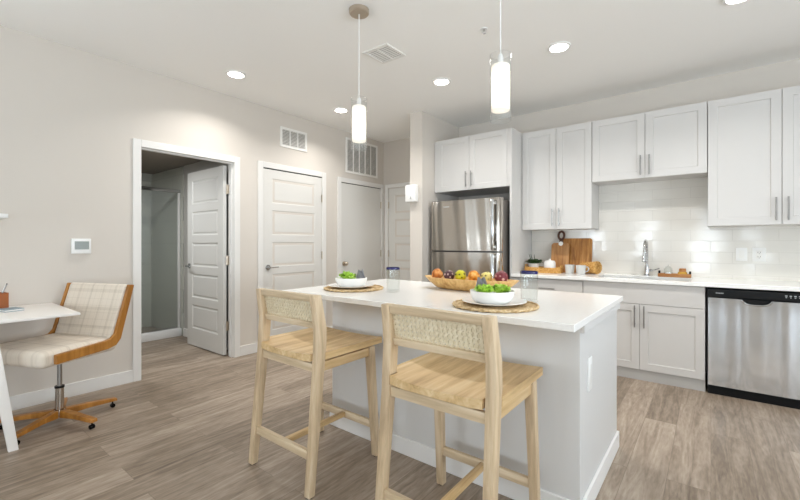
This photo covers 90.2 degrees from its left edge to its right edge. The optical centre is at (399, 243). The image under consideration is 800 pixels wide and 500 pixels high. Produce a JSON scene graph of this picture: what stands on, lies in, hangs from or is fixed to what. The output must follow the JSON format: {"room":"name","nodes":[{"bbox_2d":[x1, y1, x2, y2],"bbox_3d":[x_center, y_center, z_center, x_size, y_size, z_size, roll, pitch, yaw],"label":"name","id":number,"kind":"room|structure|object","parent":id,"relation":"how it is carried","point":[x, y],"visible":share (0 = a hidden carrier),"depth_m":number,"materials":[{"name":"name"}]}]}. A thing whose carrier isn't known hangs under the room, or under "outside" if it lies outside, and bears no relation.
{"room":"kitchen","nodes":[
{"label":"kitchen","id":0,"kind":"room"},
{"bbox_2d":[141,173,150,327],"bbox_3d":[-4.241,0.102,4.993,0.012,2.200,2.060,0,0,38],"label":"wall","id":1,"kind":"structure","parent":0,"point":[145,178],"depth_m":5.74,"materials":[{"name":"paint"}]},
{"bbox_2d":[151,167,183,335],"bbox_3d":[-3.195,0.102,5.514,1.020,2.200,0.072,0,0,38],"label":"wall","id":2,"kind":"structure","parent":0,"point":[163,204],"depth_m":5.50,"materials":[{"name":"paint"}]},
{"bbox_2d":[141,150,203,173],"bbox_3d":[-3.351,-1.048,4.299,2.429,0.080,2.220,0,0,38],"label":"ceiling","id":3,"kind":"structure","parent":0,"point":[151,162],"depth_m":4.91,"materials":[{"name":"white paint"}]},
{"bbox_2d":[142,160,227,339],"bbox_3d":[-3.351,0.052,4.299,2.429,2.300,2.220,0,0,38],"label":"wall","id":4,"kind":"structure","parent":0,"point":[202,165],"depth_m":5.12,"materials":[{"name":"grey paint"}]},
{"bbox_2d":[183,328,227,349],"bbox_3d":[-2.284,1.149,4.765,1.319,0.105,0.013,0,0,38],"label":"baseboard","id":5,"kind":"structure","parent":4,"relation":"attached to","point":[185,331],"depth_m":5.11,"materials":[{"name":"white wood"}]},
{"bbox_2d":[0,25,383,396],"bbox_3d":[-2.715,-0.170,3.049,0.110,2.743,8.070,0,0,38],"label":"wall","id":6,"kind":"structure","parent":0,"point":[70,118],"depth_m":3.26,"materials":[{"name":"beige paint"}]},
{"bbox_2d":[0,213,7,218],"bbox_3d":[-3.137,-0.172,2.256,0.200,0.058,1.300,0,0,38],"label":"wall shelf","id":7,"kind":"object","parent":6,"relation":"attached to","point":[2,216],"visible":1,"depth_m":2.69,"materials":[{"name":"white plastic"}]},
{"bbox_2d":[9,370,132,410],"bbox_3d":[-3.733,1.149,1.644,0.013,0.105,4.602,0,0,38],"label":"baseboard","id":8,"kind":"structure","parent":6,"relation":"attached to","point":[25,400],"depth_m":3.13,"materials":[{"name":"white wood"}]},
{"bbox_2d":[71,239,90,253],"bbox_3d":[-2.535,0.022,3.171,0.026,0.120,0.126,0,0,38],"label":"thermostat","id":9,"kind":"object","parent":6,"relation":"attached to","point":[78,246],"visible":1,"depth_m":3.16,"materials":[{"name":"white plastic"}]},
{"bbox_2d":[133,138,239,381],"bbox_3d":[-2.388,0.144,4.145,0.974,2.116,0.997,0,0,38],"label":"door","id":10,"kind":"structure","parent":6,"relation":"in","point":[208,189],"depth_m":4.26,"materials":[{"name":"white wood"}]},
{"bbox_2d":[240,343,257,355],"bbox_3d":[-1.639,1.149,4.329,0.013,0.105,0.213,0,0,38],"label":"baseboard","id":11,"kind":"structure","parent":6,"relation":"attached to","point":[250,348],"depth_m":4.32,"materials":[{"name":"white wood"}]},
{"bbox_2d":[258,160,325,335],"bbox_3d":[-1.262,0.142,4.796,0.096,2.120,0.988,0,0,38],"label":"door","id":12,"kind":"structure","parent":6,"relation":"in","point":[267,171],"depth_m":4.76,"materials":[{"name":"white wood"}]},
{"bbox_2d":[280,126,306,151],"bbox_3d":[-1.275,-1.250,4.796,0.012,0.237,0.387,0,0,38],"label":"air vent","id":13,"kind":"object","parent":6,"relation":"in","point":[289,138],"visible":1,"depth_m":4.79,"materials":[{"name":"white metal"}]},
{"bbox_2d":[337,177,383,280],"bbox_3d":[-0.520,0.152,5.715,0.076,2.100,0.958,0,0,38],"label":"door","id":14,"kind":"structure","parent":6,"relation":"in","point":[360,204],"depth_m":5.73,"materials":[{"name":"white wood"}]},
{"bbox_2d":[346,137,377,177],"bbox_3d":[-0.542,-1.220,5.737,0.012,0.484,0.658,0,0,38],"label":"air vent","id":15,"kind":"object","parent":6,"relation":"in","point":[361,158],"visible":0.98,"depth_m":5.73,"materials":[{"name":"white metal"}]},
{"bbox_2d":[0,0,799,142],"bbox_3d":[0.042,-1.581,0.836,7.161,0.080,8.170,0,0,38],"label":"ceiling","id":16,"kind":"structure","parent":0,"point":[305,59],"depth_m":3.10,"materials":[{"name":"white paint"}]},
{"bbox_2d":[225,70,245,78],"bbox_3d":[-1.494,-1.536,3.631,0.176,0.010,0.176,0,0,38],"label":"recessed light","id":17,"kind":"object","parent":16,"relation":"in","point":[236,74],"visible":1,"depth_m":3.63,"materials":[{"name":"white plastic"}]},
{"bbox_2d":[333,107,348,112],"bbox_3d":[-0.682,-1.536,4.607,0.176,0.010,0.176,0,0,38],"label":"recessed light","id":18,"kind":"object","parent":16,"relation":"in","point":[339,109],"visible":1,"depth_m":4.61,"materials":[{"name":"white plastic"}]},
{"bbox_2d":[349,4,368,142],"bbox_3d":[-0.270,-1.081,2.633,0.132,0.921,0.132,0,0,38],"label":"pendant light","id":19,"kind":"object","parent":16,"relation":"hanging from","point":[357,11],"visible":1,"depth_m":2.60,"materials":[{"name":"white glass"}]},
{"bbox_2d":[363,43,405,63],"bbox_3d":[-0.125,-1.536,3.236,0.250,0.010,0.250,0,0,38],"label":"ceiling vent","id":20,"kind":"object","parent":16,"relation":"in","point":[384,53],"visible":1,"depth_m":3.23,"materials":[{"name":"white metal"}]},
{"bbox_2d":[432,78,450,85],"bbox_3d":[0.395,-1.536,3.795,0.176,0.010,0.176,0,0,38],"label":"recessed light","id":21,"kind":"object","parent":16,"relation":"in","point":[438,81],"visible":1,"depth_m":3.78,"materials":[{"name":"white plastic"}]},
{"bbox_2d":[480,27,487,33],"bbox_3d":[0.604,-1.526,2.866,0.052,0.030,0.052,0,0,38],"label":"sprinkler","id":22,"kind":"object","parent":16,"relation":"attached to","point":[483,29],"visible":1,"depth_m":2.86,"materials":[{"name":"white plastic"}]},
{"bbox_2d":[491,0,509,113],"bbox_3d":[0.510,-1.081,2.024,0.132,0.921,0.132,0,0,38],"label":"pendant light","id":23,"kind":"object","parent":16,"relation":"hanging from","point":[500,71],"visible":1,"depth_m":1.99,"materials":[{"name":"white glass"}]},
{"bbox_2d":[498,54,502,61],"bbox_3d":[0.510,-0.931,2.024,0.028,0.055,0.028,0,0,38],"label":"socket","id":24,"kind":"object","parent":23,"relation":"attached to","point":[500,57],"depth_m":2.01,"materials":[{"name":"white plastic"}]},
{"bbox_2d":[547,41,570,52],"bbox_3d":[1.248,-1.536,3.129,0.176,0.010,0.176,0,0,38],"label":"recessed light","id":25,"kind":"object","parent":16,"relation":"in","point":[562,46],"visible":1,"depth_m":3.12,"materials":[{"name":"white plastic"}]},
{"bbox_2d":[722,0,747,4],"bbox_3d":[2.119,-1.536,2.484,0.176,0.010,0.176,0,0,38],"label":"recessed light","id":26,"kind":"object","parent":16,"relation":"in","point":[725,2],"visible":1,"depth_m":2.54,"materials":[{"name":"white plastic"}]},
{"bbox_2d":[0,326,799,499],"bbox_3d":[-0.959,1.232,1.616,9.700,0.060,8.170,0,0,38],"label":"floor","id":27,"kind":"structure","parent":0,"point":[181,431],"depth_m":2.36,"materials":[{"name":"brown wood"}]},
{"bbox_2d":[0,303,80,451],"bbox_3d":[-2.799,0.826,2.212,0.777,0.752,1.486,0,0,38],"label":"desk","id":28,"kind":"object","parent":27,"relation":"on","point":[30,312],"visible":1,"depth_m":2.33,"materials":[{"name":"white laminate"}]},
{"bbox_2d":[0,292,8,307],"bbox_3d":[-2.717,0.392,2.695,0.084,0.115,0.084,0,0,30],"label":"pencil box","id":29,"kind":"object","parent":28,"relation":"on","point":[4,297],"visible":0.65,"depth_m":2.69,"materials":[{"name":"brown wood"}]},
{"bbox_2d":[0,314,11,320],"bbox_3d":[-2.471,0.448,2.352,0.300,0.004,0.220,0,0,38],"label":"paper pad","id":30,"kind":"object","parent":28,"relation":"on","point":[3,317],"visible":1,"depth_m":2.37,"materials":[{"name":"white paper"}]},
{"bbox_2d":[0,307,23,311],"bbox_3d":[-2.603,0.442,2.663,0.120,0.015,0.100,0,0,24],"label":"notebook","id":31,"kind":"object","parent":28,"relation":"on","point":[10,309],"visible":1,"depth_m":2.65,"materials":[{"name":"white paper"}]},
{"bbox_2d":[0,282,133,444],"bbox_3d":[-2.271,0.747,2.669,0.626,0.908,0.636,0,0,15],"label":"desk chair","id":32,"kind":"object","parent":27,"relation":"on","point":[103,307],"visible":0.88,"depth_m":2.74,"materials":[{"name":"beige fabric"}]},
{"bbox_2d":[0,333,115,368],"bbox_3d":[-2.297,0.695,2.636,0.534,0.103,0.485,0,0,15],"label":"seat cushion","id":33,"kind":"object","parent":32,"relation":"on","point":[39,352],"depth_m":2.49,"materials":[{"name":"beige fabric"}]},
{"bbox_2d":[55,282,126,337],"bbox_3d":[-2.229,0.490,2.891,0.534,0.393,0.164,0,0,15],"label":"cushion","id":34,"kind":"object","parent":32,"relation":"on","point":[99,305],"depth_m":2.86,"materials":[{"name":"beige fabric"}]},
{"bbox_2d":[141,186,181,342],"bbox_3d":[-3.500,0.252,4.415,0.110,1.900,2.028,0,0,38],"label":"shower enclosure","id":35,"kind":"object","parent":27,"relation":"on","point":[147,336],"visible":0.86,"depth_m":5.14,"materials":[{"name":"white plastic"}]},
{"bbox_2d":[248,288,381,498],"bbox_3d":[-0.466,0.726,2.224,0.513,0.952,0.524,0,0,38],"label":"bar stool","id":36,"kind":"object","parent":27,"relation":"on","point":[327,348],"visible":0.98,"depth_m":2.12,"materials":[{"name":"brown wood"}]},
{"bbox_2d":[375,303,542,499],"bbox_3d":[0.251,0.726,1.665,0.513,0.952,0.524,0,0,38],"label":"bar stool","id":37,"kind":"object","parent":27,"relation":"on","point":[453,379],"visible":1,"depth_m":1.58,"materials":[{"name":"wood"}]},
{"bbox_2d":[431,197,509,278],"bbox_3d":[0.901,0.359,4.669,0.876,1.685,0.767,0,0,38],"label":"refrigerator","id":38,"kind":"object","parent":27,"relation":"on","point":[467,235],"visible":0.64,"depth_m":4.35,"materials":[{"name":"grey metal"}]},
{"bbox_2d":[330,301,619,499],"bbox_3d":[0.414,0.774,2.503,1.581,0.855,0.854,0,0,38],"label":"kitchen island","id":39,"kind":"object","parent":27,"relation":"on","point":[578,433],"visible":0.44,"depth_m":1.91,"materials":[{"name":"white paint"}]},
{"bbox_2d":[282,279,622,331],"bbox_3d":[0.273,0.332,2.556,1.876,0.030,1.091,0,0,38],"label":"island countertop","id":40,"kind":"structure","parent":39,"relation":"on","point":[558,310],"depth_m":2.25,"materials":[{"name":"white stone"}]},
{"bbox_2d":[324,285,383,291],"bbox_3d":[-0.321,0.308,2.767,0.414,0.017,0.414,0,0,38],"label":"placemat","id":41,"kind":"object","parent":40,"relation":"on","point":[374,287],"visible":0.55,"depth_m":2.66,"materials":[{"name":"beige wicker"}]},
{"bbox_2d":[328,283,373,288],"bbox_3d":[-0.340,0.295,2.772,0.320,0.020,0.320,0,0,38],"label":"dinner plate","id":42,"kind":"object","parent":41,"relation":"on","point":[332,284],"visible":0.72,"depth_m":2.71,"materials":[{"name":"white ceramic"}]},
{"bbox_2d":[335,277,366,286],"bbox_3d":[-0.339,0.268,2.774,0.220,0.062,0.220,0,0,38],"label":"bowl","id":43,"kind":"object","parent":42,"relation":"on","point":[341,282],"visible":0.85,"depth_m":2.69,"materials":[{"name":"white ceramic"}]},
{"bbox_2d":[339,271,355,278],"bbox_3d":[-0.360,0.234,2.772,0.118,0.090,0.107,0,0,11],"label":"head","id":44,"kind":"object","parent":43,"relation":"in","point":[345,275],"visible":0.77,"depth_m":2.75},
{"bbox_2d":[356,269,364,278],"bbox_3d":[-0.272,0.217,2.766,0.063,0.076,0.044,0,0,22],"label":"napkin","id":45,"kind":"object","parent":43,"relation":"in","point":[360,274],"visible":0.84,"depth_m":2.77,"materials":[{"name":"grey fabric"}]},
{"bbox_2d":[386,267,399,291],"bbox_3d":[-0.045,0.236,2.598,0.090,0.161,0.090,0,0,38],"label":"tumbler","id":46,"kind":"object","parent":40,"relation":"on","point":[387,268],"visible":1,"depth_m":2.57,"materials":[{"name":"clear glass"}]},
{"bbox_2d":[425,275,518,290],"bbox_3d":[0.466,0.274,2.699,0.700,0.085,0.268,0,0,38],"label":"dough bowl","id":47,"kind":"object","parent":40,"relation":"on","point":[452,284],"visible":0.62,"depth_m":2.63,"materials":[{"name":"brown wood"}]},
{"bbox_2d":[432,268,442,277],"bbox_3d":[0.268,0.221,2.858,0.084,0.083,0.080,0,0,38],"label":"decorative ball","id":48,"kind":"object","parent":47,"relation":"in","point":[437,273],"visible":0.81,"depth_m":2.83,"materials":[{"name":"orange"}]},
{"bbox_2d":[444,270,454,278],"bbox_3d":[0.346,0.225,2.798,0.072,0.074,0.070,0,0,38],"label":"decorative ball","id":49,"kind":"object","parent":47,"relation":"in","point":[448,274],"visible":0.86,"depth_m":2.77,"materials":[{"name":"purple"}]},
{"bbox_2d":[455,270,465,279],"bbox_3d":[0.417,0.222,2.744,0.079,0.078,0.077,0,0,38],"label":"decorative ball","id":50,"kind":"object","parent":47,"relation":"in","point":[460,274],"visible":0.84,"depth_m":2.72,"materials":[{"name":"yellow"}]},
{"bbox_2d":[468,270,479,279],"bbox_3d":[0.495,0.221,2.682,0.078,0.080,0.082,0,0,38],"label":"decorative ball","id":51,"kind":"object","parent":47,"relation":"in","point":[473,275],"visible":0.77,"depth_m":2.65,"materials":[{"name":"orange"}]},
{"bbox_2d":[481,272,492,280],"bbox_3d":[0.570,0.224,2.623,0.076,0.077,0.079,0,0,38],"label":"decorative ball","id":52,"kind":"object","parent":47,"relation":"in","point":[488,276],"visible":0.68,"depth_m":2.59,"materials":[{"name":"yellow"}]},
{"bbox_2d":[494,271,507,280],"bbox_3d":[0.649,0.219,2.562,0.086,0.087,0.083,0,0,38],"label":"decorative ball","id":53,"kind":"object","parent":47,"relation":"in","point":[501,275],"visible":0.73,"depth_m":2.53,"materials":[{"name":"red"}]},
{"bbox_2d":[452,299,539,312],"bbox_3d":[0.478,0.308,2.011,0.428,0.017,0.428,0,0,38],"label":"placemat","id":54,"kind":"object","parent":40,"relation":"on","point":[529,306],"visible":0.58,"depth_m":1.90,"materials":[{"name":"beige wicker"}]},
{"bbox_2d":[462,297,526,306],"bbox_3d":[0.474,0.295,2.014,0.320,0.020,0.320,0,0,38],"label":"dinner plate","id":55,"kind":"object","parent":54,"relation":"on","point":[515,301],"visible":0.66,"depth_m":1.98,"materials":[{"name":"white ceramic"}]},
{"bbox_2d":[470,289,514,304],"bbox_3d":[0.466,0.268,2.016,0.220,0.062,0.220,0,0,38],"label":"bowl","id":56,"kind":"object","parent":55,"relation":"on","point":[494,298],"visible":0.88,"depth_m":1.93,"materials":[{"name":"white ceramic"}]},
{"bbox_2d":[476,277,486,286],"bbox_3d":[0.432,0.213,2.092,0.063,0.076,0.044,0,0,22],"label":"napkin","id":57,"kind":"object","parent":56,"relation":"in","point":[479,280],"visible":0.54,"depth_m":2.10,"materials":[{"name":"grey fabric"}]},
{"bbox_2d":[474,284,493,292],"bbox_3d":[0.426,0.234,2.009,0.100,0.064,0.103,0,0,38],"label":"lettuce","id":58,"kind":"object","parent":56,"relation":"in","point":[485,288],"visible":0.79,"depth_m":1.98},
{"bbox_2d":[493,283,510,292],"bbox_3d":[0.511,0.234,2.012,0.096,0.064,0.088,0,0,2],"label":"lettuce","id":59,"kind":"object","parent":56,"relation":"in","point":[501,288],"visible":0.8,"depth_m":1.98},
{"bbox_2d":[520,271,537,289],"bbox_3d":[0.674,0.225,2.081,0.090,0.161,0.090,0,0,38],"label":"tumbler","id":60,"kind":"object","parent":40,"relation":"on","point":[521,272],"visible":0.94,"depth_m":2.05,"materials":[{"name":"clear glass"}]},
{"bbox_2d":[587,356,591,391],"bbox_3d":[0.871,0.597,1.826,0.008,0.150,0.070,0,0,38],"label":"wall switch","id":61,"kind":"object","parent":39,"relation":"attached to","point":[589,360],"visible":1,"depth_m":1.81,"materials":[{"name":"white plastic"}]},
{"bbox_2d":[435,127,531,287],"bbox_3d":[0.977,-0.015,4.757,0.977,2.433,0.630,0,0,38],"label":"tall cabinet","id":62,"kind":"object","parent":27,"relation":"on","point":[488,163],"visible":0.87,"depth_m":4.45,"materials":[{"name":"grey paint"}]},
{"bbox_2d":[512,277,582,292],"bbox_3d":[1.636,0.776,4.233,0.704,0.852,0.646,0,0,38],"label":"base cabinet","id":63,"kind":"object","parent":27,"relation":"on","point":[564,285],"visible":0.22,"depth_m":3.98,"materials":[{"name":"grey paint"}]},
{"bbox_2d":[511,272,799,291],"bbox_3d":[2.499,0.333,3.567,2.884,0.032,0.640,0,0,38],"label":"countertop","id":64,"kind":"structure","parent":63,"relation":"on","point":[794,286],"depth_m":3.43,"materials":[{"name":"white stone"}]},
{"bbox_2d":[524,264,562,273],"bbox_3d":[1.572,0.275,4.366,0.394,0.083,0.248,0,0,38],"label":"woven tray","id":65,"kind":"object","parent":64,"relation":"on","point":[540,269],"visible":0.91,"depth_m":4.26,"materials":[{"name":"wicker"}]},
{"bbox_2d":[525,255,542,266],"bbox_3d":[1.491,0.215,4.444,0.201,0.186,0.191,0,0,38],"label":"potted succulent","id":66,"kind":"object","parent":65,"relation":"on","point":[534,262],"visible":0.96,"depth_m":4.40,"materials":[{"name":"green plant"}]},
{"bbox_2d":[544,259,555,267],"bbox_3d":[1.621,0.236,4.315,0.120,0.143,0.120,0,0,38],"label":"jar","id":67,"kind":"object","parent":65,"relation":"on","point":[549,263],"visible":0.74,"depth_m":4.27,"materials":[{"name":"white ceramic"}]},
{"bbox_2d":[551,231,569,271],"bbox_3d":[1.779,0.087,4.425,0.188,0.462,0.076,0,0,38],"label":"cutting board","id":68,"kind":"object","parent":64,"relation":"on","point":[559,251],"visible":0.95,"depth_m":4.41,"materials":[{"name":"brown wood"}]},
{"bbox_2d":[565,265,574,273],"bbox_3d":[1.788,0.271,4.181,0.098,0.092,0.114,0,0,-28],"label":"mug","id":69,"kind":"object","parent":64,"relation":"on","point":[569,269],"visible":1,"depth_m":4.15,"materials":[{"name":"grey ceramic"}]},
{"bbox_2d":[563,238,591,271],"bbox_3d":[1.927,0.131,4.371,0.325,0.374,0.064,0,0,38],"label":"cutting board","id":70,"kind":"object","parent":64,"relation":"on","point":[580,249],"visible":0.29,"depth_m":4.34,"materials":[{"name":"brown wood"}]},
{"bbox_2d":[576,265,588,274],"bbox_3d":[1.863,0.271,4.091,0.114,0.092,0.098,0,0,-8],"label":"mug","id":71,"kind":"object","parent":64,"relation":"on","point":[580,269],"visible":0.98,"depth_m":4.05,"materials":[{"name":"grey ceramic"}]},
{"bbox_2d":[579,261,601,273],"bbox_3d":[1.976,0.249,4.176,0.140,0.136,0.221,0,0,-26],"label":"roll","id":72,"kind":"object","parent":64,"relation":"on","point":[595,267],"visible":0.75,"depth_m":4.09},
{"bbox_2d":[642,239,659,275],"bbox_3d":[2.373,0.138,3.851,0.215,0.358,0.135,0,0,-24],"label":"faucet","id":73,"kind":"object","parent":64,"relation":"on","point":[645,243],"visible":1,"depth_m":3.88,"materials":[{"name":"silver metal"}]},
{"bbox_2d":[658,270,690,277],"bbox_3d":[2.582,0.288,3.750,0.256,0.058,0.090,0,0,38],"label":"soap tray","id":74,"kind":"object","parent":64,"relation":"on","point":[660,274],"visible":0.99,"depth_m":3.71,"materials":[{"name":"brown wood"}]},
{"bbox_2d":[678,268,686,273],"bbox_3d":[2.631,0.269,3.712,0.074,0.076,0.074,0,0,38],"label":"soap bottle","id":75,"kind":"object","parent":74,"relation":"on","point":[681,270],"visible":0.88,"depth_m":3.69,"materials":[{"name":"orange"}]},
{"bbox_2d":[583,280,705,391],"bbox_3d":[2.280,0.776,3.731,0.921,0.852,0.645,0,0,38],"label":"base cabinet","id":76,"kind":"object","parent":27,"relation":"on","point":[661,329],"visible":0.86,"depth_m":3.41,"materials":[{"name":"grey paint"}]},
{"bbox_2d":[707,287,799,409],"bbox_3d":[2.882,0.778,3.246,0.599,0.847,0.616,0,0,38],"label":"dishwasher","id":77,"kind":"object","parent":27,"relation":"on","point":[753,335],"visible":0.99,"depth_m":3.02,"materials":[{"name":"silver metal"}]},
{"bbox_2d":[410,111,458,281],"bbox_3d":[0.452,-0.170,5.027,0.175,2.743,0.855,0,0,38],"label":"wall","id":78,"kind":"structure","parent":0,"point":[426,129],"depth_m":4.71,"materials":[{"name":"beige paint"}]},
{"bbox_2d":[405,184,417,201],"bbox_3d":[0.136,-0.588,4.689,0.145,0.200,0.067,0,0,38],"label":"door chime","id":79,"kind":"object","parent":78,"relation":"attached to","point":[411,191],"visible":1,"depth_m":4.66,"materials":[{"name":"white plastic"}]},
{"bbox_2d":[529,263,538,266],"bbox_3d":[1.494,0.265,4.446,0.108,0.086,0.108,0,0,38],"label":"pot","id":80,"kind":"object","parent":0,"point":[530,264],"depth_m":4.40,"materials":[{"name":"white ceramic"}]},
{"bbox_2d":[384,59,799,372],"bbox_3d":[2.560,-0.170,3.984,7.061,2.743,0.108,0,0,38],"label":"wall","id":81,"kind":"structure","parent":0,"point":[672,215],"depth_m":3.90,"materials":[{"name":"white tile"}]},
{"bbox_2d":[385,182,409,280],"bbox_3d":[0.110,0.154,5.804,0.880,2.096,0.081,0,0,38],"label":"door","id":82,"kind":"structure","parent":81,"relation":"in","point":[403,227],"depth_m":5.95,"materials":[{"name":"white wood"}]},
{"bbox_2d":[522,122,598,230],"bbox_3d":[1.734,-0.688,4.341,0.716,1.076,0.355,0,0,38],"label":"upper cabinet","id":83,"kind":"object","parent":81,"relation":"attached to","point":[559,192],"visible":0.98,"depth_m":4.21,"materials":[{"name":"grey paint"}]},
{"bbox_2d":[592,102,707,185],"bbox_3d":[2.380,-0.920,3.837,0.917,0.613,0.355,0,0,38],"label":"upper cabinet","id":84,"kind":"object","parent":81,"relation":"attached to","point":[669,143],"visible":1,"depth_m":3.70,"materials":[{"name":"grey paint"}]},
{"bbox_2d":[736,248,746,260],"bbox_3d":[3.034,0.097,3.541,0.078,0.118,0.008,0,0,38],"label":"wall switch","id":85,"kind":"object","parent":81,"relation":"attached to","point":[741,253],"visible":1,"depth_m":3.54,"materials":[{"name":"white plastic"}]},
{"bbox_2d":[708,85,799,226],"bbox_3d":[3.111,-0.688,3.267,0.931,1.076,0.355,0,0,38],"label":"upper cabinet","id":86,"kind":"object","parent":81,"relation":"attached to","point":[754,139],"visible":0.99,"depth_m":3.26,"materials":[{"name":"grey paint"}]},
{"bbox_2d":[752,248,765,261],"bbox_3d":[3.125,0.097,3.470,0.088,0.120,0.008,0,0,38],"label":"wall outlet","id":87,"kind":"object","parent":81,"relation":"attached to","point":[758,254],"visible":1,"depth_m":3.47,"materials":[{"name":"white plastic"}]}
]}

